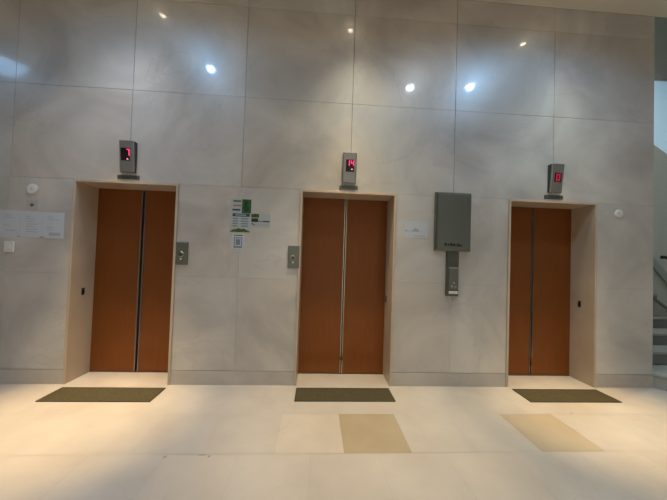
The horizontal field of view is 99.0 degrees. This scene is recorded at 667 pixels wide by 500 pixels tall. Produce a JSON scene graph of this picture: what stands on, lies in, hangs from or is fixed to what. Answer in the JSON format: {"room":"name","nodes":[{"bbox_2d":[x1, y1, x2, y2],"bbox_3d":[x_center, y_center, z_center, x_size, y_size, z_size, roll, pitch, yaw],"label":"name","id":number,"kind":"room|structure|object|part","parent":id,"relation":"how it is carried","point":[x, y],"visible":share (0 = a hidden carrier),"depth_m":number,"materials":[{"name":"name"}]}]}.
{"room":"elevator lobby","nodes":[
{"label":"elevator lobby","id":0,"kind":"room"},
{"bbox_2d":[0,0,654,384],"bbox_3d":[-1.246,-1.731,3.364,10.289,6.399,0.400,2,-1,-3],"label":"wall","id":1,"kind":"structure","parent":0,"point":[223,101],"depth_m":3.23,"materials":[{"name":"stone"}]},
{"bbox_2d":[4,241,14,251],"bbox_3d":[-3.413,-0.037,2.992,0.096,0.112,0.014,2,-1,-3],"label":"wall switch","id":2,"kind":"object","parent":1,"relation":"attached to","point":[8,245],"visible":1,"depth_m":2.99,"materials":[{"name":"white plastic"}]},
{"bbox_2d":[0,210,21,236],"bbox_3d":[-3.414,-0.280,3.001,0.216,0.286,0.007,2,-1,-3],"label":"notice sheet","id":3,"kind":"object","parent":1,"relation":"attached to","point":[10,220],"visible":1,"depth_m":3.00,"materials":[{"name":"grey paper"}]},
{"bbox_2d":[0,369,62,383],"bbox_3d":[-4.658,1.276,2.894,3.625,0.147,0.007,2,-1,-3],"label":"baseboard","id":4,"kind":"structure","parent":1,"relation":"attached to","point":[7,376],"depth_m":2.98,"materials":[{"name":"stone"}]},
{"bbox_2d":[20,211,42,237],"bbox_3d":[-3.197,-0.269,3.013,0.216,0.278,0.007,2,-1,-3],"label":"notice sheet","id":5,"kind":"object","parent":1,"relation":"attached to","point":[31,222],"visible":1,"depth_m":3.02,"materials":[{"name":"grey paper"}]},
{"bbox_2d":[26,184,37,193],"bbox_3d":[-3.196,-0.647,3.018,0.114,0.114,0.014,2,-1,-3],"label":"cover plate","id":6,"kind":"object","parent":1,"relation":"attached to","point":[31,188],"visible":1,"depth_m":3.01,"materials":[{"name":"white plastic"}]},
{"bbox_2d":[26,200,37,209],"bbox_3d":[-3.199,-0.477,3.020,0.110,0.110,0.002,2,-1,-3],"label":"sticker","id":7,"kind":"object","parent":1,"relation":"attached to","point":[31,204],"visible":1,"depth_m":3.02,"materials":[{"name":"grey"}]},
{"bbox_2d":[42,212,64,238],"bbox_3d":[-2.979,-0.261,3.026,0.216,0.278,0.007,2,-1,-3],"label":"notice sheet","id":8,"kind":"object","parent":1,"relation":"attached to","point":[53,222],"visible":1,"depth_m":3.03,"materials":[{"name":"grey paper"}]},
{"bbox_2d":[62,179,178,384],"bbox_3d":[-2.279,0.346,3.225,1.094,2.176,0.357,2,-1,-3],"label":"trim","id":9,"kind":"structure","parent":1,"relation":"attached to","point":[82,252],"depth_m":3.13,"materials":[{"name":"stone"}]},
{"bbox_2d":[117,140,139,179],"bbox_3d":[-2.212,-0.966,3.054,0.232,0.397,0.071,2,-1,-3],"label":"indicator","id":10,"kind":"object","parent":1,"relation":"attached to","point":[127,149],"visible":1,"depth_m":3.04,"materials":[{"name":"silver metal"}]},
{"bbox_3d":[-2.220,-0.788,3.083,0.232,0.044,0.005,2,-1,-3],"label":"name plate","id":11,"kind":"part","parent":10,"relation":"part of","materials":[{"name":"grey metal"}]},
{"bbox_2d":[89,188,175,371],"bbox_3d":[-2.289,0.352,3.393,1.102,2.170,0.054,2,-1,-3],"label":"elevator door","id":12,"kind":"structure","parent":1,"relation":"in","point":[130,332],"depth_m":3.37,"materials":[{"name":"orange metal"}]},
{"bbox_3d":[-2.569,0.338,3.370,0.539,2.160,0.030,2,-1,-3],"label":"door panel","id":13,"kind":"part","parent":12,"relation":"part of","materials":[{"name":"orange metal"}]},
{"bbox_3d":[-2.325,1.432,3.369,1.082,0.008,0.050,2,-1,-3],"label":"sill","id":14,"kind":"part","parent":12,"relation":"part of","materials":[{"name":"grey metal"}]},
{"bbox_3d":[-2.008,0.357,3.403,0.539,2.160,0.030,2,-1,-3],"label":"door panel","id":15,"kind":"part","parent":12,"relation":"part of","materials":[{"name":"orange metal"}]},
{"bbox_2d":[175,242,188,264],"bbox_3d":[-1.647,0.035,3.089,0.126,0.248,0.024,2,-1,-3],"label":"plate","id":16,"kind":"object","parent":1,"relation":"attached to","point":[181,247],"visible":1,"depth_m":3.09,"materials":[{"name":"grey metal"}]},
{"bbox_2d":[170,371,293,384],"bbox_3d":[-1.097,1.397,3.102,1.318,0.147,0.007,2,-1,-3],"label":"baseboard","id":17,"kind":"structure","parent":1,"relation":"attached to","point":[176,377],"depth_m":3.10,"materials":[{"name":"stone"}]},
{"bbox_2d":[231,233,244,251],"bbox_3d":[-1.051,-0.086,3.137,0.141,0.205,0.004,2,-1,-3],"label":"card","id":18,"kind":"object","parent":1,"relation":"attached to","point":[238,239],"visible":1,"depth_m":3.14,"materials":[{"name":"grey paper"}]},
{"bbox_3d":[-1.053,-0.082,3.136,0.090,0.117,0.001,2,-1,-3],"label":"blank panel","id":19,"kind":"part","parent":18,"relation":"part of","materials":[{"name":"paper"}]},
{"bbox_2d":[230,199,250,232],"bbox_3d":[-1.025,-0.379,3.145,0.220,0.366,0.004,2,-1,-3],"label":"flyer","id":20,"kind":"object","parent":1,"relation":"attached to","point":[240,220],"visible":1,"depth_m":3.15,"materials":[{"name":"grey paper"}]},
{"bbox_2d":[230,228,249,231],"bbox_3d":[-1.032,-0.221,3.140,0.212,0.046,0.001,2,-1,-3],"label":"print","id":21,"kind":"object","parent":20,"relation":"attached to","point":[231,229],"depth_m":3.14},
{"bbox_2d":[242,199,250,213],"bbox_3d":[-0.962,-0.482,3.150,0.100,0.155,0.001,2,-1,-3],"label":"photo","id":22,"kind":"object","parent":20,"relation":"on","point":[246,204],"depth_m":3.15},
{"bbox_2d":[251,213,269,227],"bbox_3d":[-0.809,-0.324,3.157,0.208,0.156,0.003,2,-1,-3],"label":"leaflet","id":23,"kind":"object","parent":1,"relation":"attached to","point":[257,220],"visible":1,"depth_m":3.16,"materials":[{"name":"grey paper"}]},
{"bbox_2d":[288,246,299,267],"bbox_3d":[-0.442,0.076,3.159,0.126,0.248,0.024,2,-1,-3],"label":"plate","id":24,"kind":"object","parent":1,"relation":"attached to","point":[293,251],"visible":1,"depth_m":3.15,"materials":[{"name":"grey metal"}]},
{"bbox_2d":[298,197,387,373],"bbox_3d":[0.121,0.434,3.533,1.102,2.170,0.054,2,-1,-3],"label":"elevator door","id":25,"kind":"structure","parent":1,"relation":"in","point":[342,301],"depth_m":3.51,"materials":[{"name":"orange metal"}]},
{"bbox_3d":[-0.155,0.420,3.511,0.546,2.160,0.030,2,-1,-3],"label":"door panel","id":26,"kind":"part","parent":25,"relation":"part of","materials":[{"name":"orange metal"}]},
{"bbox_3d":[0.086,1.514,3.510,1.082,0.008,0.050,2,-1,-3],"label":"sill","id":27,"kind":"part","parent":25,"relation":"part of","materials":[{"name":"grey metal"}]},
{"bbox_3d":[0.399,0.439,3.543,0.546,2.160,0.030,2,-1,-3],"label":"door panel","id":28,"kind":"part","parent":25,"relation":"part of","materials":[{"name":"orange metal"}]},
{"bbox_2d":[294,189,396,385],"bbox_3d":[0.132,0.428,3.365,1.094,2.176,0.357,2,-1,-3],"label":"trim","id":29,"kind":"structure","parent":1,"relation":"attached to","point":[391,198],"depth_m":3.28,"materials":[{"name":"stone"}]},
{"bbox_2d":[339,152,357,189],"bbox_3d":[0.178,-0.884,3.193,0.216,0.397,0.071,2,-1,-3],"label":"indicator","id":30,"kind":"object","parent":1,"relation":"attached to","point":[349,159],"visible":1,"depth_m":3.18,"materials":[{"name":"silver metal"}]},
{"bbox_3d":[0.171,-0.707,3.222,0.216,0.044,0.005,2,-1,-3],"label":"name plate","id":31,"kind":"part","parent":30,"relation":"part of","materials":[{"name":"grey metal"}]},
{"bbox_2d":[403,221,427,237],"bbox_3d":[0.940,-0.234,3.258,0.281,0.190,0.003,2,-1,-3],"label":"notice sheet","id":32,"kind":"object","parent":1,"relation":"attached to","point":[412,229],"visible":1,"depth_m":3.26,"materials":[{"name":"grey paper"}]},
{"bbox_2d":[392,373,505,386],"bbox_3d":[1.319,1.479,3.242,1.328,0.147,0.007,2,-1,-3],"label":"baseboard","id":33,"kind":"structure","parent":1,"relation":"attached to","point":[398,379],"depth_m":3.24,"materials":[{"name":"stone"}]},
{"bbox_2d":[445,251,458,295],"bbox_3d":[1.358,0.271,3.252,0.142,0.508,0.042,2,-1,-3],"label":"control panel","id":34,"kind":"object","parent":1,"relation":"attached to","point":[452,258],"visible":1,"depth_m":3.24,"materials":[{"name":"grey metal"}]},
{"bbox_3d":[1.367,0.115,3.246,0.122,0.150,0.004,2,-1,-3],"label":"plate","id":35,"kind":"part","parent":34,"relation":"part of","materials":[{"name":"grey metal"}]},
{"bbox_2d":[433,192,471,251],"bbox_3d":[1.366,-0.322,3.263,0.415,0.668,0.048,2,-1,-3],"label":"box","id":36,"kind":"object","parent":1,"relation":"attached to","point":[452,211],"visible":1,"depth_m":3.24,"materials":[{"name":"grey metal"}]},
{"bbox_2d":[508,207,570,375],"bbox_3d":[2.542,0.517,3.674,1.102,2.170,0.054,2,-1,-3],"label":"elevator door","id":37,"kind":"structure","parent":1,"relation":"in","point":[540,254],"depth_m":3.66,"materials":[{"name":"orange metal"}]},
{"bbox_3d":[2.264,0.502,3.652,0.544,2.160,0.030,2,-1,-3],"label":"door panel","id":38,"kind":"part","parent":37,"relation":"part of","materials":[{"name":"orange metal"}]},
{"bbox_3d":[2.507,1.597,3.651,1.082,0.008,0.050,2,-1,-3],"label":"sill","id":39,"kind":"part","parent":37,"relation":"part of","materials":[{"name":"grey metal"}]},
{"bbox_3d":[2.821,0.521,3.684,0.544,2.160,0.030,2,-1,-3],"label":"door panel","id":40,"kind":"part","parent":37,"relation":"part of","materials":[{"name":"orange metal"}]},
{"bbox_2d":[505,199,597,387],"bbox_3d":[2.552,0.510,3.506,1.094,2.176,0.357,2,-1,-3],"label":"trim","id":41,"kind":"structure","parent":1,"relation":"attached to","point":[584,215],"depth_m":3.47,"materials":[{"name":"stone"}]},
{"bbox_2d":[544,164,564,198],"bbox_3d":[2.609,-0.801,3.334,0.232,0.397,0.071,2,-1,-3],"label":"indicator","id":42,"kind":"object","parent":1,"relation":"attached to","point":[555,171],"visible":1,"depth_m":3.32,"materials":[{"name":"silver metal"}]},
{"bbox_3d":[2.601,-0.624,3.363,0.232,0.044,0.005,2,-1,-3],"label":"name plate","id":43,"kind":"part","parent":42,"relation":"part of","materials":[{"name":"grey metal"}]},
{"bbox_2d":[615,210,622,217],"bbox_3d":[3.416,-0.431,3.403,0.104,0.104,0.014,2,-1,-3],"label":"cover plate","id":44,"kind":"object","parent":1,"relation":"attached to","point":[618,213],"visible":1,"depth_m":3.40,"materials":[{"name":"white plastic"}]},
{"bbox_2d":[596,375,652,387],"bbox_3d":[3.436,1.551,3.365,0.721,0.147,0.007,2,-1,-3],"label":"baseboard","id":45,"kind":"structure","parent":1,"relation":"attached to","point":[611,381],"depth_m":3.36,"materials":[{"name":"stone"}]},
{"bbox_2d":[0,364,666,499],"bbox_3d":[0.412,1.468,-0.203,13.400,0.050,11.978,2,-1,-3],"label":"floor","id":46,"kind":"structure","parent":0,"point":[190,442],"depth_m":2.17,"materials":[{"name":"tile"}]},
{"bbox_2d":[35,387,165,401],"bbox_3d":[-2.255,1.421,2.802,1.024,0.008,0.280,2,-1,-3],"label":"floor mat","id":47,"kind":"object","parent":46,"relation":"on","point":[64,394],"visible":1,"depth_m":2.79,"materials":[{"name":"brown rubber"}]},
{"bbox_2d":[294,388,395,401],"bbox_3d":[0.111,1.502,2.960,1.010,0.008,0.280,2,-1,-3],"label":"floor mat","id":48,"kind":"object","parent":46,"relation":"on","point":[302,394],"visible":1,"depth_m":2.94,"materials":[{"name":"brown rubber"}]},
{"bbox_2d":[512,389,621,402],"bbox_3d":[2.521,1.584,3.098,1.000,0.008,0.280,2,-1,-3],"label":"floor mat","id":49,"kind":"object","parent":46,"relation":"on","point":[532,395],"visible":1,"depth_m":3.08,"materials":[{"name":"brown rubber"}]},
{"bbox_2d":[652,255,666,390],"bbox_3d":[4.925,0.381,4.156,2.250,2.620,1.646,2,-1,-3],"label":"staircase","id":50,"kind":"structure","parent":46,"relation":"on","point":[659,371],"depth_m":4.00,"materials":[{"name":"stone"}]},
{"bbox_2d":[471,0,666,17],"bbox_3d":[0.629,-3.207,-1.203,13.400,0.250,9.000,2,-1,-3],"label":"ceiling","id":51,"kind":"structure","parent":0,"point":[656,8],"depth_m":3.37,"materials":[{"name":"beige paint"}]},
{"bbox_2d":[652,16,666,328],"bbox_3d":[5.360,-1.474,5.100,3.110,6.400,0.100,2,-1,-3],"label":"wall","id":52,"kind":"structure","parent":0,"point":[660,33],"depth_m":5.07,"materials":[{"name":"grey paint"}]},
{"bbox_2d":[653,78,666,154],"bbox_3d":[5.939,-2.173,5.132,1.500,1.824,0.055,2,-1,-3],"label":"window","id":53,"kind":"structure","parent":52,"relation":"in","point":[660,84],"depth_m":5.13,"materials":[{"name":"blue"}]}
]}

